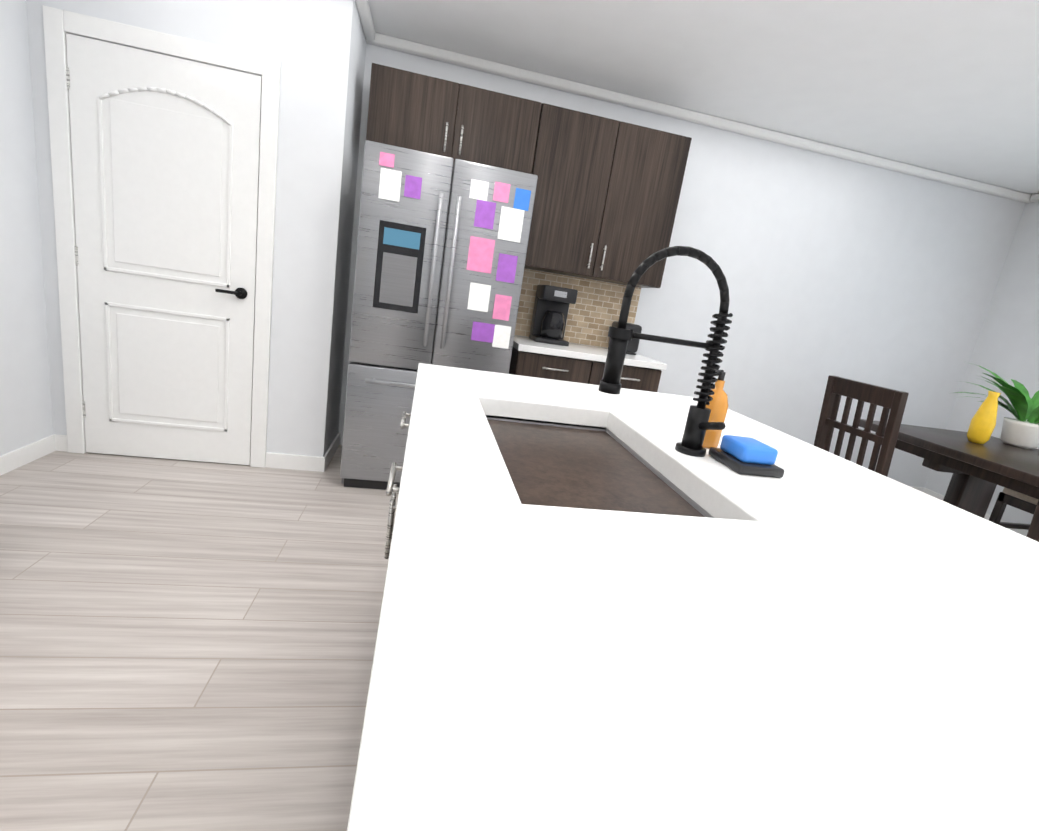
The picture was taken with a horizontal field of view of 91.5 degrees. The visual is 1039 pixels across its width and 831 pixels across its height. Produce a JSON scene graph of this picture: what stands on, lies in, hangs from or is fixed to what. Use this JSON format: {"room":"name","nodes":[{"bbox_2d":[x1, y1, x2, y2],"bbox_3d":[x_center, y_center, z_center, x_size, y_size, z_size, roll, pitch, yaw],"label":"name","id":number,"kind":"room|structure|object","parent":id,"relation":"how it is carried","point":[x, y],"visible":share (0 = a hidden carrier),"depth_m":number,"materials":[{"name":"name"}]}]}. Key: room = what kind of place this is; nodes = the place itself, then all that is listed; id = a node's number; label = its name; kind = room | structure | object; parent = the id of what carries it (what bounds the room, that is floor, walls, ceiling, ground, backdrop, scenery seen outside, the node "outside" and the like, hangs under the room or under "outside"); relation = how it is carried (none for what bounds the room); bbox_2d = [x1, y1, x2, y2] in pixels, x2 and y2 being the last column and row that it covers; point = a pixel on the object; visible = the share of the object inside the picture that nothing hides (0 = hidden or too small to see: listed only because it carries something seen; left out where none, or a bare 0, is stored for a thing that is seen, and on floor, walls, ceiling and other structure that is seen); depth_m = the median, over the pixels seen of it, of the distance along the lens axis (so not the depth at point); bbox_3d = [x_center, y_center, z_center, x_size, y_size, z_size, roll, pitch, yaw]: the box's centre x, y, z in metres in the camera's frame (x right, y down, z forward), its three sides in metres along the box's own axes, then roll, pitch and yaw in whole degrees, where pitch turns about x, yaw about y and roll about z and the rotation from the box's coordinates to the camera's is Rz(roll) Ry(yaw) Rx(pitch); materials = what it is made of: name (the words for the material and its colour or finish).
{"room":"kitchen","nodes":[
{"label":"kitchen","id":0,"kind":"room"},
{"bbox_2d":[0,0,53,455],"bbox_3d":[-1.810,-0.110,-1.043,0.150,2.530,7.650,6,13,-11],"label":"wall","id":1,"kind":"structure","parent":0,"point":[26,417],"depth_m":2.39,"materials":[{"name":"paint"}]},
{"bbox_2d":[0,434,63,475],"bbox_3d":[-2.412,0.305,2.156,0.030,0.090,1.260,6,13,-11],"label":"baseboard","id":2,"kind":"structure","parent":1,"relation":"attached to","point":[20,457],"depth_m":2.57,"materials":[{"name":"paint"}]},
{"bbox_2d":[26,0,365,464],"bbox_3d":[-1.726,-1.040,2.932,1.390,2.530,0.670,6,13,-11],"label":"wall","id":3,"kind":"structure","parent":0,"point":[317,48],"depth_m":2.63,"materials":[{"name":"paint"}]},
{"bbox_2d":[42,5,280,467],"bbox_3d":[-1.812,-0.765,2.603,1.000,2.125,0.064,6,13,-11],"label":"closet door","id":4,"kind":"structure","parent":3,"relation":"in","point":[164,174],"depth_m":2.58,"materials":[{"name":"paint"}]},
{"bbox_2d":[265,452,320,471],"bbox_3d":[-1.336,0.275,2.990,0.310,0.090,0.012,6,13,-11],"label":"baseboard","id":5,"kind":"structure","parent":3,"relation":"attached to","point":[273,460],"depth_m":2.98,"materials":[{"name":"paint"}]},
{"bbox_2d":[355,0,368,3],"bbox_3d":[-1.425,-2.133,2.316,1.385,0.054,0.079,6,13,-11],"label":"crown molding","id":6,"kind":"structure","parent":3,"relation":"attached to","point":[357,1],"depth_m":2.52,"materials":[{"name":"paint"}]},
{"bbox_2d":[356,4,378,43],"bbox_3d":[-0.820,-2.128,2.692,0.055,0.054,0.420,6,13,-11],"label":"crown molding","id":7,"kind":"structure","parent":3,"relation":"attached to","point":[372,37],"depth_m":2.74,"materials":[{"name":"paint"}]},
{"bbox_2d":[0,445,397,830],"bbox_3d":[1.123,1.426,0.174,6.770,0.100,8.220,6,13,-11],"label":"floor","id":8,"kind":"structure","parent":0,"point":[186,645],"depth_m":1.58,"materials":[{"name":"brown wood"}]},
{"bbox_2d":[340,140,537,489],"bbox_3d":[-0.513,-0.496,3.035,0.860,1.800,0.791,6,13,-11],"label":"fridge","id":9,"kind":"object","parent":8,"relation":"on","point":[442,243],"visible":0.71,"depth_m":2.65,"materials":[{"name":"silver metal"}]},
{"bbox_2d":[384,410,718,557],"bbox_3d":[0.096,0.572,0.967,0.915,0.871,1.895,6,13,-11],"label":"kitchen island","id":10,"kind":"object","parent":8,"relation":"on","point":[575,460],"depth_m":1.08,"materials":[{"name":"paint"}]},
{"bbox_2d":[415,363,774,429],"bbox_3d":[0.212,-0.040,1.631,1.077,0.059,0.440,6,13,-11],"label":"island countertop","id":11,"kind":"structure","parent":10,"relation":"on","point":[516,394],"depth_m":1.51,"materials":[{"name":"white stone"}]},
{"bbox_2d":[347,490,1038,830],"bbox_3d":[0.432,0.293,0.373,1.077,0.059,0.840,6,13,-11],"label":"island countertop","id":12,"kind":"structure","parent":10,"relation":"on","point":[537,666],"depth_m":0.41,"materials":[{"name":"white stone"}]},
{"bbox_2d":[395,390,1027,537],"bbox_3d":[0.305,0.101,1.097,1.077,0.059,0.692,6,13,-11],"label":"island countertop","id":13,"kind":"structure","parent":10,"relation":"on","point":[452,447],"depth_m":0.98,"materials":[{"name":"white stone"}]},
{"bbox_2d":[598,246,732,457],"bbox_3d":[0.309,-0.122,1.007,0.265,0.414,0.124,6,13,-11],"label":"faucet","id":14,"kind":"object","parent":13,"relation":"on","point":[697,423],"depth_m":1.02,"materials":[{"name":"black metal"}]},
{"bbox_2d":[509,347,661,391],"bbox_3d":[0.331,0.020,3.430,0.920,0.880,0.633,6,13,-11],"label":"base cabinet","id":15,"kind":"object","parent":8,"relation":"on","point":[537,365],"visible":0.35,"depth_m":3.06,"materials":[{"name":"brown wood"}]},
{"bbox_2d":[513,335,666,369],"bbox_3d":[0.400,-0.424,3.328,0.940,0.039,0.616,6,13,-11],"label":"countertop","id":16,"kind":"structure","parent":15,"relation":"on","point":[571,350],"depth_m":3.09,"materials":[{"name":"white stone"}]},
{"bbox_2d":[529,285,577,345],"bbox_3d":[0.219,-0.661,3.332,0.220,0.360,0.245,6,13,-11],"label":"coffee maker","id":17,"kind":"object","parent":16,"relation":"on","point":[550,314],"visible":1,"depth_m":3.26,"materials":[{"name":"black plastic"}]},
{"bbox_2d":[608,321,641,354],"bbox_3d":[0.724,-0.535,3.480,0.150,0.202,0.235,6,13,-11],"label":"toaster","id":18,"kind":"object","parent":16,"relation":"on","point":[632,346],"visible":0.44,"depth_m":3.39,"materials":[{"name":"black plastic"}]},
{"bbox_2d":[814,375,946,502],"bbox_3d":[1.932,0.355,2.749,0.539,1.029,0.460,6,13,-11],"label":"chair","id":19,"kind":"object","parent":8,"relation":"on","point":[893,402],"visible":0.27,"depth_m":2.58,"materials":[{"name":"brown wood"}]},
{"bbox_2d":[859,419,1038,517],"bbox_3d":[2.689,0.668,2.492,1.000,0.770,1.800,6,13,-11],"label":"dining table","id":20,"kind":"object","parent":8,"relation":"on","point":[980,472],"visible":0.46,"depth_m":2.78,"materials":[{"name":"brown wood"}]},
{"bbox_2d":[967,391,1000,443],"bbox_3d":[2.658,0.011,2.890,0.110,0.300,0.110,6,13,-11],"label":"vase","id":21,"kind":"object","parent":20,"relation":"on","point":[982,425],"visible":1,"depth_m":2.86,"materials":[{"name":"ceramic"}]},
{"bbox_2d":[955,363,1038,448],"bbox_3d":[3.031,-0.023,2.971,0.865,0.440,0.839,6,13,-11],"label":"potted plant","id":22,"kind":"object","parent":20,"relation":"on","point":[1020,431],"visible":1,"depth_m":2.99,"materials":[{"name":"plant"}]},
{"bbox_2d":[989,487,1038,529],"bbox_3d":[3.354,0.509,3.038,0.539,1.029,0.460,6,13,-11],"label":"chair","id":23,"kind":"object","parent":8,"relation":"on","point":[1015,499],"visible":0.38,"depth_m":3.18,"materials":[{"name":"brown wood"}]},
{"bbox_2d":[1026,500,1038,541],"bbox_3d":[2.218,0.625,1.803,0.539,1.029,0.460,7,13,-8],"label":"chair","id":24,"kind":"object","parent":8,"relation":"on","point":[1033,532],"depth_m":1.95,"materials":[{"name":"brown wood"}]},
{"bbox_2d":[339,42,1025,486],"bbox_3d":[1.407,-0.763,3.825,5.130,2.530,0.150,6,13,-11],"label":"wall","id":25,"kind":"structure","parent":0,"point":[857,272],"depth_m":3.83,"materials":[{"name":"paint"}]},
{"bbox_2d":[320,432,339,471],"bbox_3d":[-1.213,0.227,3.272,0.012,0.090,0.532,6,13,-11],"label":"baseboard","id":26,"kind":"structure","parent":25,"relation":"attached to","point":[325,460],"depth_m":3.18,"materials":[{"name":"paint"}]},
{"bbox_2d":[366,63,541,173],"bbox_3d":[-0.387,-1.686,2.995,0.950,0.415,0.363,6,13,-11],"label":"upper cabinet","id":27,"kind":"object","parent":25,"relation":"attached to","point":[426,114],"visible":0.85,"depth_m":2.85,"materials":[{"name":"brown wood"}]},
{"bbox_2d":[514,269,640,347],"bbox_3d":[0.385,-0.740,3.570,0.920,0.451,0.007,6,13,-11],"label":"backsplash","id":28,"kind":"structure","parent":25,"relation":"attached to","point":[594,310],"depth_m":3.58,"materials":[{"name":"tile"}]},
{"bbox_2d":[524,103,691,287],"bbox_3d":[0.504,-1.350,3.240,0.946,0.905,0.363,6,13,-11],"label":"upper cabinet","id":29,"kind":"object","parent":25,"relation":"attached to","point":[607,196],"visible":0.92,"depth_m":3.10,"materials":[{"name":"brown wood"}]},
{"bbox_2d":[366,33,1034,202],"bbox_3d":[1.504,-1.938,3.418,4.910,0.054,0.067,6,13,-11],"label":"crown molding","id":30,"kind":"structure","parent":25,"relation":"attached to","point":[385,41],"depth_m":3.31,"materials":[{"name":"paint"}]},
{"bbox_2d":[910,486,923,491],"bbox_3d":[2.120,0.526,4.205,2.940,0.090,0.012,6,13,-11],"label":"baseboard","id":31,"kind":"structure","parent":25,"relation":"attached to","point":[918,488],"depth_m":4.48,"materials":[{"name":"paint"}]},
{"bbox_2d":[368,0,1038,194],"bbox_3d":[1.518,-1.104,-0.426,6.770,0.100,8.220,6,13,-11],"label":"ceiling","id":32,"kind":"structure","parent":0,"point":[950,87],"depth_m":2.63,"materials":[{"name":"paint"}]},
{"bbox_2d":[924,202,1038,530],"bbox_3d":[4.514,0.528,0.424,0.150,2.530,8.020,6,13,-11],"label":"wall","id":33,"kind":"structure","parent":0,"point":[1006,348],"depth_m":3.97,"materials":[{"name":"paint"}]},
{"bbox_2d":[923,488,1027,535],"bbox_3d":[4.235,1.668,0.781,0.012,0.090,7.820,6,13,-11],"label":"baseboard","id":34,"kind":"structure","parent":33,"relation":"attached to","point":[1023,532],"depth_m":3.99,"materials":[{"name":"paint"}]},
{"bbox_2d":[1031,193,1038,201],"bbox_3d":[4.583,-0.698,0.216,0.055,0.054,7.820,6,13,-11],"label":"crown molding","id":35,"kind":"structure","parent":33,"relation":"attached to","point":[1035,198],"depth_m":3.85,"materials":[{"name":"paint"}]}
]}

